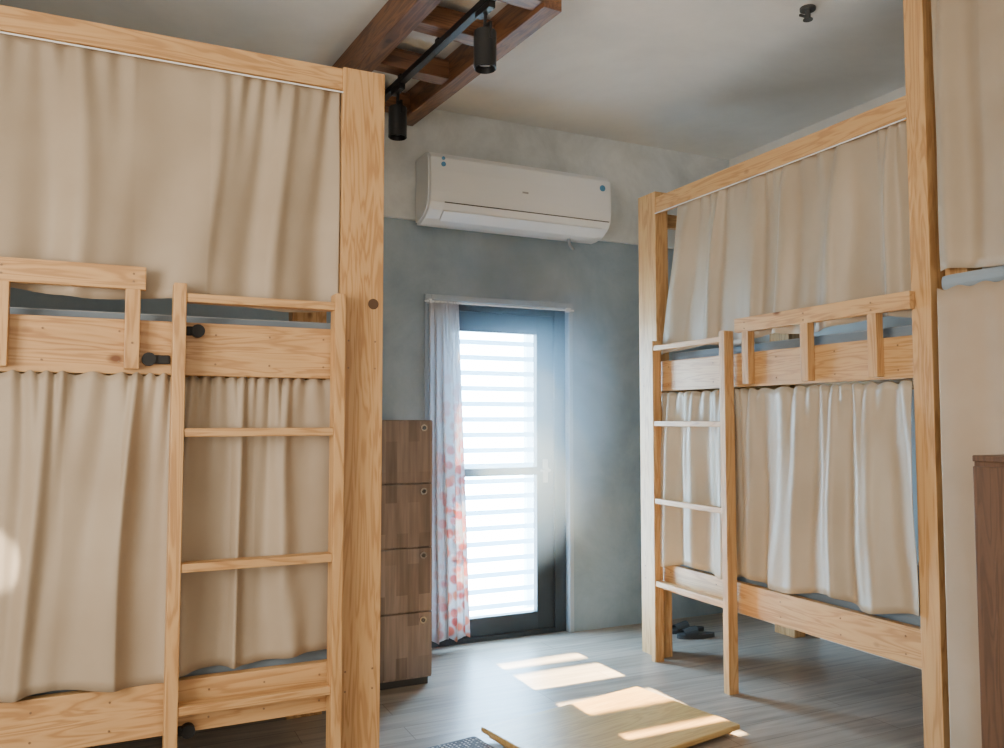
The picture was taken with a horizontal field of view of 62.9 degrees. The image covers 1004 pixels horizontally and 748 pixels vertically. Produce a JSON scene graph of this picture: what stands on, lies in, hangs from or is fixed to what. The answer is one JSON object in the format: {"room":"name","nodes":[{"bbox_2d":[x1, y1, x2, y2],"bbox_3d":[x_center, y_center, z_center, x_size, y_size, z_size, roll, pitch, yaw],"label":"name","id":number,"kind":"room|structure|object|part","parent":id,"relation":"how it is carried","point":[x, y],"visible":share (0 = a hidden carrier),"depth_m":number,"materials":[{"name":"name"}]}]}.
{"room":"dormitory","nodes":[
{"label":"dormitory","id":0,"kind":"room"},
{"bbox_2d":[10,217,722,631],"bbox_3d":[-0.985,0.001,4.745,6.100,3.230,0.200,2,-4,-25],"label":"wall","id":1,"kind":"structure","parent":0,"point":[600,279],"depth_m":5.32,"materials":[{"name":"grey paint"}]},
{"bbox_2d":[432,304,565,647],"bbox_3d":[-0.030,0.604,5.135,0.950,2.070,0.138,2,-4,-25],"label":"door","id":2,"kind":"structure","parent":1,"relation":"in","point":[547,327],"depth_m":5.25,"materials":[{"name":"grey metal"}]},
{"bbox_3d":[0.272,0.619,5.234,0.080,0.150,0.058,2,-4,-25],"label":"handle","id":3,"kind":"part","parent":2,"relation":"part of","materials":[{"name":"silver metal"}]},
{"bbox_2d":[424,294,573,632],"bbox_3d":[-0.002,0.582,5.066,1.020,2.105,0.010,2,-4,-25],"label":"trim","id":4,"kind":"structure","parent":1,"relation":"attached to","point":[427,296],"depth_m":5.23,"materials":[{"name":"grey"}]},
{"bbox_2d":[424,299,573,643],"bbox_3d":[0.001,0.573,5.026,1.020,2.022,0.063,2,-4,-25],"label":"door curtain","id":5,"kind":"object","parent":1,"relation":"hanging from","point":[450,587],"visible":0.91,"depth_m":4.87,"materials":[{"name":"white fabric"}]},
{"bbox_3d":[-0.310,0.567,4.872,0.278,2.018,0.054,2,-4,-25],"label":"voile panel","id":6,"kind":"part","parent":5,"relation":"part of","materials":[{"name":"white fabric"}]},
{"bbox_3d":[0.002,-0.421,5.079,1.020,0.012,0.012,2,-4,-25],"label":"curtain rod","id":7,"kind":"part","parent":5,"relation":"part of","materials":[{"name":"white plastic"}]},
{"bbox_2d":[416,152,610,249],"bbox_3d":[0.085,-1.042,5.051,1.235,0.453,0.264,2,-4,-25],"label":"air conditioner","id":8,"kind":"object","parent":1,"relation":"attached to","point":[453,192],"visible":1,"depth_m":4.92,"materials":[{"name":"white plastic"}]},
{"bbox_2d":[384,109,728,248],"bbox_3d":[-0.935,-1.273,4.710,5.700,0.690,0.035,2,-4,-25],"label":"wall","id":9,"kind":"structure","parent":1,"relation":"attached to","point":[633,172],"depth_m":5.29,"materials":[{"name":"white paint"}]},
{"bbox_2d":[0,0,904,159],"bbox_3d":[0.349,-1.843,2.046,6.100,0.150,6.400,2,-4,-25],"label":"ceiling","id":10,"kind":"structure","parent":0,"point":[722,79],"depth_m":4.24,"materials":[{"name":"white paint"}]},
{"bbox_2d":[332,0,441,71],"bbox_3d":[-0.592,-1.588,3.905,0.090,0.149,1.570,2,-4,-30],"label":"beam","id":11,"kind":"structure","parent":10,"relation":"attached to","point":[396,19],"depth_m":3.75,"materials":[{"name":"brown wood"}]},
{"bbox_2d":[384,89,409,112],"bbox_3d":[-0.713,-1.545,4.595,0.390,0.100,0.090,2,-4,-30],"label":"crossbar","id":12,"kind":"object","parent":11,"relation":"attached to","point":[405,97],"visible":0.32,"depth_m":4.63,"materials":[{"name":"brown wood"}]},
{"bbox_2d":[375,48,448,84],"bbox_3d":[-0.464,-1.569,4.162,0.390,0.100,0.090,2,-4,-30],"label":"crossbar","id":13,"kind":"object","parent":11,"relation":"attached to","point":[398,61],"visible":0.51,"depth_m":4.14,"materials":[{"name":"brown wood"}]},
{"bbox_2d":[413,5,494,45],"bbox_3d":[-0.225,-1.593,3.747,0.390,0.100,0.090,2,-4,-30],"label":"crossbar","id":14,"kind":"object","parent":11,"relation":"attached to","point":[440,20],"visible":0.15,"depth_m":3.69,"materials":[{"name":"brown wood"}]},
{"bbox_2d":[497,0,543,10],"bbox_3d":[-0.015,-1.613,3.383,0.390,0.100,0.090,2,-4,-30],"label":"crossbar","id":15,"kind":"object","parent":11,"relation":"attached to","point":[531,5],"visible":1,"depth_m":3.45,"materials":[{"name":"wood"}]},
{"bbox_2d":[385,0,496,140],"bbox_3d":[-0.336,-1.381,3.842,0.094,0.317,1.240,2,-4,-29],"label":"track light","id":16,"kind":"object","parent":15,"relation":"attached to","point":[485,36],"visible":0.98,"depth_m":3.62,"materials":[{"name":"black metal"}]},
{"bbox_2d":[406,0,561,125],"bbox_3d":[-0.176,-1.575,4.143,0.090,0.149,1.570,2,-4,-30],"label":"beam","id":17,"kind":"structure","parent":10,"relation":"attached to","point":[514,25],"depth_m":4.02,"materials":[{"name":"brown wood"}]},
{"bbox_2d":[799,4,815,21],"bbox_3d":[1.393,-1.644,3.745,0.076,0.058,0.070,-1,-3,14],"label":"sprinkler","id":18,"kind":"object","parent":10,"relation":"attached to","point":[807,9],"visible":1,"depth_m":3.73,"materials":[{"name":"grey metal"}]},
{"bbox_2d":[85,613,923,747],"bbox_3d":[0.349,1.516,1.857,6.100,0.120,6.400,2,-4,-25],"label":"floor","id":19,"kind":"structure","parent":0,"point":[809,691],"depth_m":4.11,"materials":[{"name":"laminate"}]},
{"bbox_2d":[0,5,384,747],"bbox_3d":[-1.614,0.187,2.983,2.160,2.660,1.055,2,-4,-25],"label":"bunk bed","id":20,"kind":"object","parent":19,"relation":"on","point":[190,506],"visible":1,"depth_m":2.77,"materials":[{"name":"brown wood"}]},
{"bbox_3d":[-1.643,-0.325,2.474,1.045,0.075,0.030,2,-4,-25],"label":"guard rail","id":21,"kind":"part","parent":20,"relation":"part of","materials":[{"name":"brown wood"}]},
{"bbox_2d":[0,370,170,702],"bbox_3d":[-1.660,0.489,2.433,1.279,1.016,0.080,1,-4,-25],"label":"curtain","id":22,"kind":"object","parent":20,"relation":"hanging from","point":[85,457],"depth_m":2.59,"materials":[{"name":"beige fabric"}]},
{"bbox_3d":[-1.830,-0.047,3.450,1.840,0.180,0.050,2,-4,-25],"label":"rail","id":23,"kind":"part","parent":20,"relation":"part of","materials":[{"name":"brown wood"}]},
{"bbox_3d":[-1.432,1.089,2.550,1.840,0.170,0.040,2,-4,-25],"label":"rail","id":24,"kind":"part","parent":20,"relation":"part of","materials":[{"name":"brown wood"}]},
{"bbox_3d":[-1.432,-0.094,2.617,1.840,0.180,0.040,2,-4,-25],"label":"rail","id":25,"kind":"part","parent":20,"relation":"part of","materials":[{"name":"brown wood"}]},
{"bbox_2d":[0,33,339,311],"bbox_3d":[-1.428,-0.663,2.648,1.826,0.851,0.071,2,-4,-25],"label":"curtain","id":26,"kind":"object","parent":20,"relation":"hanging from","point":[213,176],"depth_m":2.79,"materials":[{"name":"beige fabric"}]},
{"bbox_3d":[-1.605,-0.126,3.063,1.890,0.135,0.830,2,-4,-25],"label":"mattress","id":27,"kind":"part","parent":20,"relation":"part of","materials":[{"name":"fabric"}]},
{"bbox_3d":[-1.419,-1.069,2.644,1.840,0.011,0.006,2,-4,-25],"label":"curtain cord","id":28,"kind":"part","parent":20,"relation":"part of","materials":[{"name":"white plastic"}]},
{"bbox_3d":[-1.605,1.052,2.997,1.890,0.135,0.830,2,-4,-25],"label":"mattress","id":29,"kind":"part","parent":20,"relation":"part of","materials":[{"name":"grey fabric"}]},
{"bbox_2d":[179,376,329,676],"bbox_3d":[-0.858,0.507,2.859,0.535,1.004,0.070,2,-4,-25],"label":"curtain","id":30,"kind":"object","parent":20,"relation":"hanging from","point":[244,496],"depth_m":2.86,"materials":[{"name":"beige fabric"}]},
{"bbox_3d":[-0.919,0.236,3.848,0.160,2.660,0.090,2,-4,-25],"label":"post","id":31,"kind":"part","parent":20,"relation":"part of","materials":[{"name":"brown wood"}]},
{"bbox_3d":[-0.536,0.191,3.046,0.160,2.660,0.090,2,-4,-25],"label":"post","id":32,"kind":"part","parent":20,"relation":"part of","materials":[{"name":"brown wood"}]},
{"bbox_2d":[380,420,432,689],"bbox_3d":[-0.732,0.920,4.352,0.565,1.350,0.593,2,-4,-25],"label":"locker","id":33,"kind":"object","parent":19,"relation":"on","point":[407,445],"visible":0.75,"depth_m":4.16,"materials":[{"name":"brown wood"}]},
{"bbox_3d":[-0.614,1.044,4.099,0.557,0.317,0.018,2,-4,-25],"label":"locker door","id":34,"kind":"part","parent":33,"relation":"part of","materials":[{"name":"brown wood"}]},
{"bbox_3d":[-0.614,1.368,4.081,0.557,0.317,0.018,2,-4,-25],"label":"locker door","id":35,"kind":"part","parent":33,"relation":"part of","materials":[{"name":"brown wood"}]},
{"bbox_3d":[-0.614,0.719,4.117,0.557,0.317,0.018,2,-4,-25],"label":"locker door","id":36,"kind":"part","parent":33,"relation":"part of","materials":[{"name":"brown wood"}]},
{"bbox_3d":[-0.614,0.395,4.135,0.557,0.317,0.018,2,-4,-25],"label":"locker door","id":37,"kind":"part","parent":33,"relation":"part of","materials":[{"name":"brown wood"}]},
{"bbox_2d":[429,736,493,747],"bbox_3d":[-0.212,1.527,3.186,0.500,0.008,0.400,2,-4,-34],"label":"rug","id":38,"kind":"object","parent":19,"relation":"on","point":[470,742],"visible":1,"depth_m":3.40,"materials":[{"name":"grey fabric"}]},
{"bbox_2d":[481,687,739,747],"bbox_3d":[0.464,1.522,3.488,0.920,0.052,0.620,2,-4,-35],"label":"folding table","id":39,"kind":"object","parent":19,"relation":"on","point":[635,717],"visible":1,"depth_m":3.49,"materials":[{"name":"brown wood"}]},
{"bbox_2d":[672,620,714,639],"bbox_3d":[1.192,1.606,5.167,0.250,0.072,0.235,1,-3,-12],"label":"slippers","id":40,"kind":"object","parent":19,"relation":"on","point":[684,631],"visible":0.94,"depth_m":5.09,"materials":[{"name":"grey"}]},
{"bbox_2d":[638,0,949,747],"bbox_3d":[1.707,-0.027,4.240,1.175,3.228,1.930,2,-4,-25],"label":"bunk bed","id":41,"kind":"object","parent":19,"relation":"on","point":[776,480],"visible":1,"depth_m":3.73,"materials":[{"name":"brown wood"}]},
{"bbox_3d":[0.897,0.277,4.813,0.090,2.685,0.170,2,-4,-25],"label":"post","id":42,"kind":"part","parent":41,"relation":"part of","materials":[{"name":"brown wood"}]},
{"bbox_3d":[1.355,0.033,5.051,0.930,0.170,0.040,2,-4,-25],"label":"rail","id":43,"kind":"part","parent":41,"relation":"part of","materials":[{"name":"brown wood"}]},
{"bbox_3d":[1.254,-0.978,4.030,0.006,0.008,1.675,2,-4,-25],"label":"curtain cord","id":44,"kind":"part","parent":41,"relation":"part of","materials":[{"name":"white plastic"}]},
{"bbox_2d":[661,121,911,354],"bbox_3d":[1.278,-0.575,4.009,0.074,0.846,1.646,1,-4,-25],"label":"curtain","id":45,"kind":"object","parent":41,"relation":"hanging from","point":[809,240],"depth_m":3.81,"materials":[{"name":"beige fabric"}]},
{"bbox_3d":[1.818,0.302,5.251,0.090,2.685,0.170,2,-4,-25],"label":"post","id":46,"kind":"part","parent":41,"relation":"part of","materials":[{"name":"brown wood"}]},
{"bbox_3d":[1.281,-0.027,3.989,0.040,0.170,1.675,2,-4,-25],"label":"rail","id":47,"kind":"part","parent":41,"relation":"part of","materials":[{"name":"brown wood"}]},
{"bbox_2d":[660,380,918,615],"bbox_3d":[1.266,0.554,3.937,0.091,0.979,1.658,2,-4,-25],"label":"curtain","id":48,"kind":"object","parent":41,"relation":"hanging from","point":[820,491],"depth_m":3.75,"materials":[{"name":"beige fabric"}]},
{"bbox_3d":[1.768,-0.081,4.225,0.960,0.145,1.655,2,-4,-25],"label":"mattress","id":49,"kind":"part","parent":41,"relation":"part of","materials":[{"name":"blue fabric"}]},
{"bbox_3d":[1.281,1.107,3.926,0.040,0.150,1.675,2,-4,-25],"label":"rail","id":50,"kind":"part","parent":41,"relation":"part of","materials":[{"name":"brown wood"}]},
{"bbox_3d":[1.768,1.072,4.161,0.960,0.145,1.655,2,-4,-25],"label":"mattress","id":51,"kind":"part","parent":41,"relation":"part of","materials":[{"name":"fabric"}]},
{"bbox_3d":[1.389,-0.266,3.658,0.030,0.070,1.000,2,-4,-25],"label":"guard rail","id":52,"kind":"part","parent":41,"relation":"part of","materials":[{"name":"brown wood"}]},
{"bbox_3d":[2.233,-0.001,4.443,0.050,0.170,1.675,2,-4,-25],"label":"rail","id":53,"kind":"part","parent":41,"relation":"part of","materials":[{"name":"brown wood"}]},
{"bbox_3d":[1.687,-0.084,3.210,0.120,3.228,0.085,2,-4,-25],"label":"post","id":54,"kind":"part","parent":41,"relation":"part of","materials":[{"name":"brown wood"}]},
{"bbox_2d":[931,0,1003,747],"bbox_3d":[2.570,-0.127,2.444,1.166,3.228,2.020,2,-4,-25],"label":"bunk bed","id":55,"kind":"object","parent":19,"relation":"on","point":[968,35],"visible":0.9,"depth_m":3.01,"materials":[{"name":"brown wood"}]},
{"bbox_3d":[1.773,-0.089,3.133,0.090,3.228,0.090,2,-4,-25],"label":"post","id":56,"kind":"part","parent":55,"relation":"part of","materials":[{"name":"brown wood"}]},
{"bbox_2d":[931,0,1003,270],"bbox_3d":[2.055,-1.046,2.335,0.089,1.263,1.827,2,-4,-26],"label":"curtain","id":57,"kind":"object","parent":55,"relation":"hanging from","point":[968,35],"depth_m":3.05,"materials":[{"name":"beige fabric"}]},
{"bbox_2d":[937,280,1003,747],"bbox_3d":[2.049,0.517,2.250,0.018,1.783,1.828,2,-4,-25],"label":"curtain","id":58,"kind":"object","parent":55,"relation":"hanging from","point":[970,313],"depth_m":2.99,"materials":[{"name":"beige fabric"}]},
{"bbox_2d":[942,265,1003,289],"bbox_3d":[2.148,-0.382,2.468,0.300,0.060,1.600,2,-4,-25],"label":"mattress","id":59,"kind":"object","parent":55,"relation":"on","point":[963,279],"depth_m":3.00,"materials":[{"name":"blue fabric"}]},
{"bbox_2d":[972,454,1003,747],"bbox_3d":[1.802,0.865,2.343,0.281,1.235,0.778,2,-4,-25],"label":"storage cabinet","id":60,"kind":"object","parent":19,"relation":"on","point":[988,470],"visible":1,"depth_m":2.60,"materials":[{"name":"brown wood"}]},
{"bbox_2d":[729,86,1002,669],"bbox_3d":[3.012,-0.085,3.219,0.200,3.230,6.000,2,-4,-25],"label":"wall","id":61,"kind":"structure","parent":0,"point":[888,321],"depth_m":4.90,"materials":[{"name":"paint"}]},
{"label":"outside","id":62,"kind":"structure","parent":0,"visible":0},
{"bbox_2d":[467,529,533,613],"bbox_3d":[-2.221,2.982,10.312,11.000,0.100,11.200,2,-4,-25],"label":"ground","id":63,"kind":"structure","parent":62,"point":[494,535],"depth_m":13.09,"materials":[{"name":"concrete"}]},
{"bbox_2d":[460,339,533,611],"bbox_3d":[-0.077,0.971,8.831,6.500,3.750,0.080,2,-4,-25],"label":"window blind","id":64,"kind":"object","parent":63,"relation":"on","point":[462,341],"visible":0.18,"depth_m":8.80,"materials":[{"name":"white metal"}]},
{"bbox_2d":[469,607,533,616],"bbox_3d":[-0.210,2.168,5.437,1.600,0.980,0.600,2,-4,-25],"label":"step","id":65,"kind":"structure","parent":63,"relation":"on","point":[532,608],"depth_m":5.84,"materials":[{"name":"concrete"}]},
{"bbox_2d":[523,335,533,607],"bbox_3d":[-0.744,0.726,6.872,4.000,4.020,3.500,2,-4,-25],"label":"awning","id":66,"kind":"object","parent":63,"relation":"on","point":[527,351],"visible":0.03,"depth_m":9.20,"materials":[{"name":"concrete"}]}
]}

